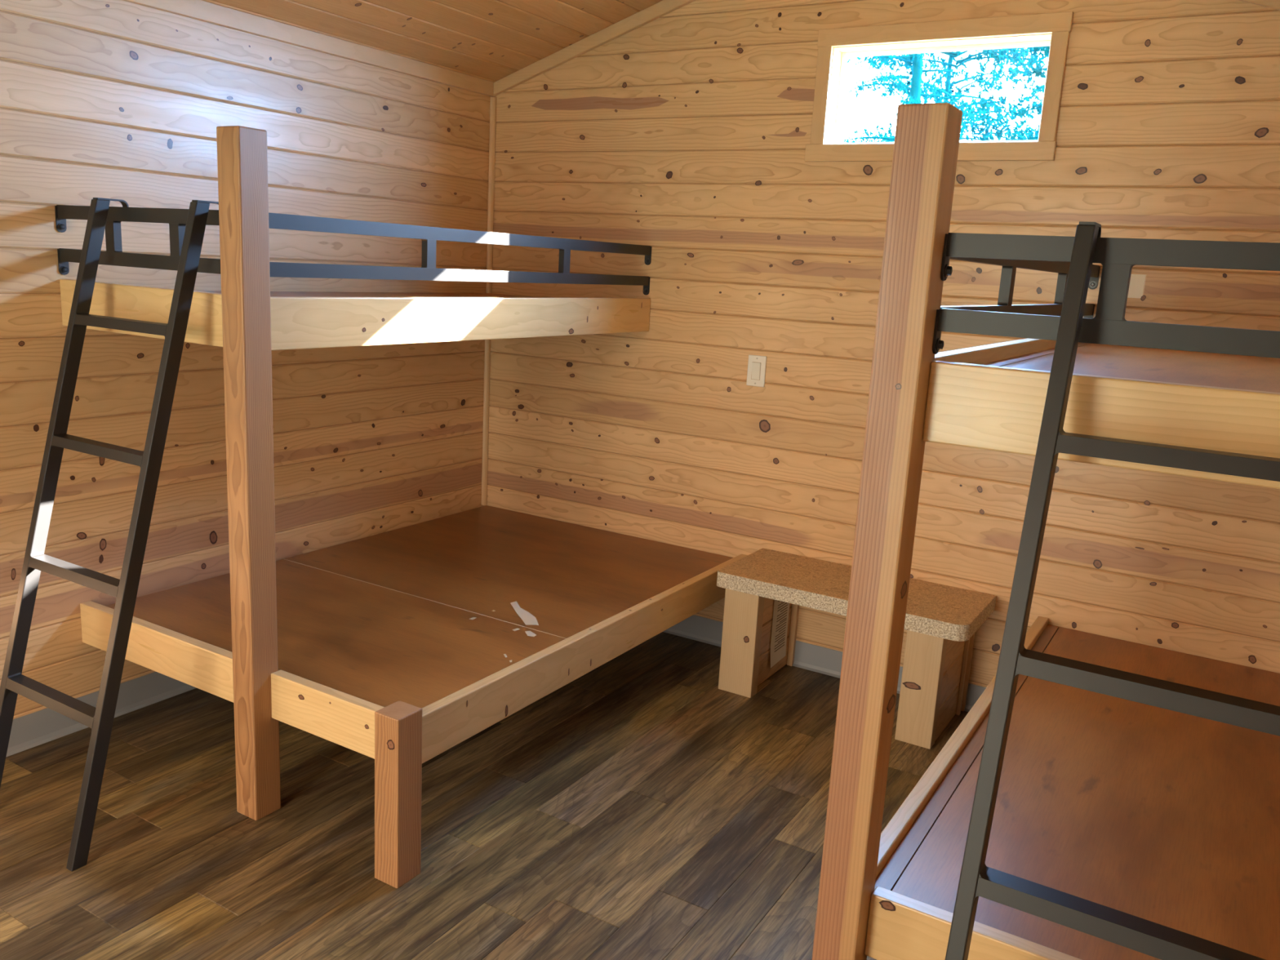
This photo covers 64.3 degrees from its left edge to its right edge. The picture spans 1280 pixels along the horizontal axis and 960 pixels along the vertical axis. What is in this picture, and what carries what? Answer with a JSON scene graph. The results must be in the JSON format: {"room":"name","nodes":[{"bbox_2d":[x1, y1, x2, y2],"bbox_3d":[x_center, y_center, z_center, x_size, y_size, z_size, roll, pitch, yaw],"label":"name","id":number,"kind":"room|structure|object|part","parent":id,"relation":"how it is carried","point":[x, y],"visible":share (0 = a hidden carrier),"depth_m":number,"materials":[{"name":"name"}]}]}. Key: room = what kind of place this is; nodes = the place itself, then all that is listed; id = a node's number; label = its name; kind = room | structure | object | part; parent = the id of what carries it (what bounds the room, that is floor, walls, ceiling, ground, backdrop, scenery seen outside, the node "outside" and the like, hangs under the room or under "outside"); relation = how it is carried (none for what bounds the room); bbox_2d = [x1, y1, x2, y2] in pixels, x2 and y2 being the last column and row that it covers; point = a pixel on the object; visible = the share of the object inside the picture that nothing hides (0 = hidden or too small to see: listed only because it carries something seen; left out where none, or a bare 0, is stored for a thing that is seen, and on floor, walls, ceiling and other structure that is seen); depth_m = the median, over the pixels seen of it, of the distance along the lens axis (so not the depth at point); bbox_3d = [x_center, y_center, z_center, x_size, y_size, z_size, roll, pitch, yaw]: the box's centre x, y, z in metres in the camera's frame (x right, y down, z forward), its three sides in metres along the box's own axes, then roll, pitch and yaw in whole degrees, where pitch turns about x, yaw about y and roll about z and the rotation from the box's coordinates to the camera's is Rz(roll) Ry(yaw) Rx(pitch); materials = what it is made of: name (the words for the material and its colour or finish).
{"room":"dormitory","nodes":[
{"label":"dormitory","id":0,"kind":"room"},
{"bbox_2d":[0,0,490,719],"bbox_3d":[-2.075,-0.207,2.394,0.100,2.238,5.400,10,14,30],"label":"wall","id":1,"kind":"structure","parent":0,"point":[121,100],"depth_m":3.29,"materials":[{"name":"brown wood"}]},
{"bbox_2d":[6,671,196,756],"bbox_3d":[-2.082,0.823,2.581,0.016,0.101,5.160,10,14,30],"label":"baseboard","id":2,"kind":"structure","parent":1,"relation":"attached to","point":[39,727],"depth_m":3.16,"materials":[{"name":"grey plastic"}]},
{"bbox_2d":[123,0,493,96],"bbox_3d":[-1.967,-1.268,2.135,0.018,0.056,5.170,10,14,30],"label":"trim","id":3,"kind":"structure","parent":1,"relation":"attached to","point":[200,10],"depth_m":3.49,"materials":[{"name":"brown wood"}]},
{"bbox_2d":[202,0,662,82],"bbox_3d":[-0.557,-1.345,1.258,3.518,0.684,5.440,10,14,30],"label":"ceiling","id":4,"kind":"structure","parent":0,"point":[488,40],"depth_m":3.72,"materials":[{"name":"brown wood"}]},
{"bbox_2d":[0,631,968,959],"bbox_3d":[-0.702,1.182,1.782,3.478,0.120,5.420,10,14,30],"label":"floor","id":5,"kind":"structure","parent":0,"point":[642,807],"depth_m":2.69,"materials":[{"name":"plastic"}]},
{"bbox_2d":[0,197,218,871],"bbox_3d":[-1.382,0.093,2.602,0.437,1.596,0.493,10,14,30],"label":"ladder","id":6,"kind":"object","parent":5,"relation":"on","point":[100,719],"visible":0.98,"depth_m":2.51,"materials":[{"name":"black metal"}]},
{"bbox_3d":[-1.571,0.068,2.683,0.026,1.592,0.441,10,14,30],"label":"rail","id":7,"kind":"part","parent":6,"relation":"part of","materials":[{"name":"black metal"}]},
{"bbox_3d":[-1.220,0.131,2.478,0.026,1.592,0.441,10,14,30],"label":"rail","id":8,"kind":"part","parent":6,"relation":"part of","materials":[{"name":"black metal"}]},
{"bbox_2d":[54,125,747,888],"bbox_3d":[-0.616,-0.127,3.436,1.374,1.764,1.956,10,14,30],"label":"bunk bed","id":9,"kind":"object","parent":5,"relation":"on","point":[397,648],"visible":0.96,"depth_m":2.88,"materials":[{"name":"brown wood"}]},
{"bbox_3d":[-1.315,-0.451,2.734,0.783,0.132,0.034,10,14,30],"label":"rail","id":10,"kind":"part","parent":9,"relation":"part of","materials":[{"name":"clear wood"}]},
{"bbox_3d":[-1.367,0.494,2.933,0.783,0.127,0.034,10,14,30],"label":"rail","id":11,"kind":"part","parent":9,"relation":"part of","materials":[{"name":"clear wood"}]},
{"bbox_3d":[-0.985,0.034,2.579,0.080,1.764,0.082,10,14,30],"label":"tall post","id":12,"kind":"part","parent":9,"relation":"part of","materials":[{"name":"brown wood"}]},
{"bbox_3d":[-0.779,0.599,2.589,0.432,0.127,0.035,10,14,30],"label":"rail","id":13,"kind":"part","parent":9,"relation":"part of","materials":[{"name":"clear wood"}]},
{"bbox_3d":[-0.584,0.759,2.461,0.077,0.438,0.083,10,14,30],"label":"corner post","id":14,"kind":"part","parent":9,"relation":"part of","materials":[{"name":"brown wood"}]},
{"bbox_3d":[-0.460,-0.527,3.317,0.035,0.132,1.871,10,14,30],"label":"rail","id":15,"kind":"part","parent":9,"relation":"part of","materials":[{"name":"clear wood"}]},
{"bbox_3d":[-0.072,0.496,3.260,0.035,0.127,1.871,10,14,30],"label":"rail","id":16,"kind":"part","parent":9,"relation":"part of","materials":[{"name":"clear wood"}]},
{"bbox_2d":[716,547,995,749],"bbox_3d":[0.744,0.581,3.644,0.891,0.444,0.404,10,14,30],"label":"bench","id":17,"kind":"object","parent":5,"relation":"on","point":[942,621],"visible":0.98,"depth_m":3.54,"materials":[{"name":"particleboard"},{"name":"pine"}]},
{"bbox_3d":[0.366,0.581,3.677,0.132,0.388,0.056,10,14,30],"label":"leg","id":18,"kind":"part","parent":17,"relation":"part of","materials":[{"name":"brown wood"}]},
{"bbox_3d":[0.491,0.555,3.833,0.036,0.386,0.342,10,14,30],"label":"panel","id":19,"kind":"part","parent":17,"relation":"part of","materials":[{"name":"brown wood"}]},
{"bbox_2d":[770,600,789,667],"bbox_3d":[0.535,0.539,3.855,0.009,0.315,0.155,10,14,30],"label":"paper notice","id":20,"kind":"object","parent":17,"relation":"attached to","point":[781,609],"visible":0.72,"depth_m":3.86,"materials":[{"name":"white"}]},
{"bbox_3d":[0.925,0.681,3.350,0.120,0.388,0.056,10,14,30],"label":"leg","id":21,"kind":"part","parent":17,"relation":"part of","materials":[{"name":"brown wood"}]},
{"bbox_3d":[1.061,0.657,3.499,0.038,0.386,0.342,10,14,30],"label":"panel","id":22,"kind":"part","parent":17,"relation":"part of","materials":[{"name":"brown wood"}]},
{"bbox_2d":[812,102,1279,959],"bbox_3d":[1.225,0.202,2.360,0.864,1.764,1.956,10,14,30],"label":"bunk bed","id":23,"kind":"object","parent":5,"relation":"on","point":[1168,818],"visible":0.98,"depth_m":1.83,"materials":[{"name":"brown wood"}]},
{"bbox_3d":[0.405,0.282,1.767,0.081,1.764,0.083,10,14,30],"label":"tall post","id":24,"kind":"part","parent":23,"relation":"part of","materials":[{"name":"brown wood"}]},
{"bbox_3d":[0.887,0.668,2.699,0.034,0.127,1.871,10,14,30],"label":"rail","id":25,"kind":"part","parent":23,"relation":"part of","materials":[{"name":"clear wood"}]},
{"bbox_3d":[0.760,0.874,1.689,0.783,0.127,0.035,10,14,30],"label":"rail","id":26,"kind":"part","parent":23,"relation":"part of","materials":[{"name":"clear wood"}]},
{"bbox_3d":[0.939,-0.277,2.499,0.034,0.132,1.871,10,14,30],"label":"rail","id":27,"kind":"part","parent":23,"relation":"part of","materials":[{"name":"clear wood"}]},
{"bbox_3d":[0.813,-0.071,1.490,0.783,0.132,0.034,10,14,30],"label":"rail","id":28,"kind":"part","parent":23,"relation":"part of","materials":[{"name":"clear wood"}]},
{"bbox_2d":[945,221,1279,959],"bbox_3d":[0.690,0.462,1.398,0.430,1.596,0.480,10,14,30],"label":"ladder","id":29,"kind":"object","parent":5,"relation":"on","point":[1159,941],"visible":1,"depth_m":1.45,"materials":[{"name":"black metal"}]},
{"bbox_3d":[0.507,0.436,1.481,0.026,1.592,0.438,10,14,30],"label":"rail","id":30,"kind":"part","parent":29,"relation":"part of","materials":[{"name":"black metal"}]},
{"bbox_2d":[483,0,1279,687],"bbox_3d":[0.755,-0.604,3.728,3.478,2.768,0.100,10,14,30],"label":"wall","id":31,"kind":"structure","parent":0,"point":[684,135],"depth_m":3.70,"materials":[{"name":"brown wood"}]},
{"bbox_2d":[480,96,496,505],"bbox_3d":[-0.670,-0.755,4.508,0.020,1.782,0.020,10,14,30],"label":"trim","id":32,"kind":"structure","parent":31,"relation":"attached to","point":[493,100],"depth_m":4.48,"materials":[{"name":"brown wood"}]},
{"bbox_2d":[492,0,695,97],"bbox_3d":[0.084,-1.788,3.861,1.639,0.580,0.018,10,14,30],"label":"trim","id":33,"kind":"structure","parent":31,"relation":"attached to","point":[663,7],"depth_m":4.04,"materials":[{"name":"brown wood"}]},
{"bbox_2d":[746,354,766,386],"bbox_3d":[0.443,-0.416,3.887,0.075,0.118,0.011,10,14,30],"label":"light switch","id":34,"kind":"object","parent":31,"relation":"attached to","point":[756,372],"visible":1,"depth_m":3.88,"materials":[{"name":"white plastic"}]},
{"bbox_2d":[663,614,986,711],"bbox_3d":[0.654,0.685,3.949,3.238,0.101,0.016,10,14,30],"label":"baseboard","id":35,"kind":"structure","parent":31,"relation":"attached to","point":[808,656],"depth_m":3.96,"materials":[{"name":"grey plastic"}]},
{"bbox_2d":[804,11,1073,161],"bbox_3d":[0.993,-1.304,3.447,0.846,0.441,0.118,10,14,30],"label":"window","id":36,"kind":"structure","parent":31,"relation":"in","point":[834,46],"depth_m":3.38,"materials":[{"name":"brown wood"}]},
{"bbox_3d":[1.021,-1.310,3.482,0.719,0.320,0.024,10,14,30],"label":"frame","id":37,"kind":"part","parent":36,"relation":"part of","materials":[{"name":"beige"}]},
{"bbox_2d":[1127,274,1146,297],"bbox_3d":[1.536,-0.607,3.187,0.081,0.073,0.001,10,14,30],"label":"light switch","id":38,"kind":"object","parent":31,"relation":"attached to","point":[1137,281],"visible":0.48,"depth_m":3.18,"materials":[{"name":"beige plastic"}]},
{"bbox_2d":[1239,0,1279,10],"bbox_3d":[1.482,-1.538,3.044,1.639,0.580,0.018,10,14,30],"label":"trim","id":39,"kind":"structure","parent":31,"relation":"attached to","point":[1274,4],"depth_m":2.89,"materials":[{"name":"brown wood"}]},
{"label":"outside","id":40,"kind":"structure","parent":0,"visible":0},
{"label":"ground","id":41,"kind":"structure","parent":40,"visible":0},
{"bbox_2d":[839,53,983,142],"bbox_3d":[2.982,-4.479,11.105,1.744,8.505,1.722,1,12,-11],"label":"pine tree","id":42,"kind":"object","parent":41,"relation":"on","point":[913,62],"visible":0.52,"depth_m":11.08,"materials":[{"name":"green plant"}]},
{"bbox_2d":[846,45,1048,142],"bbox_3d":[4.647,-6.246,15.062,3.393,10.502,3.746,3,12,1],"label":"pine tree","id":43,"kind":"object","parent":41,"relation":"on","point":[1016,53],"visible":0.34,"depth_m":14.71,"materials":[{"name":"green plant"}]},
{"bbox_2d":[1000,45,1049,140],"bbox_3d":[4.667,-4.524,10.548,1.501,9.008,1.548,-6,15,-39],"label":"pine tree","id":44,"kind":"object","parent":41,"relation":"on","point":[1031,135],"visible":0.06,"depth_m":10.83,"materials":[{"name":"green plant"}]}
]}

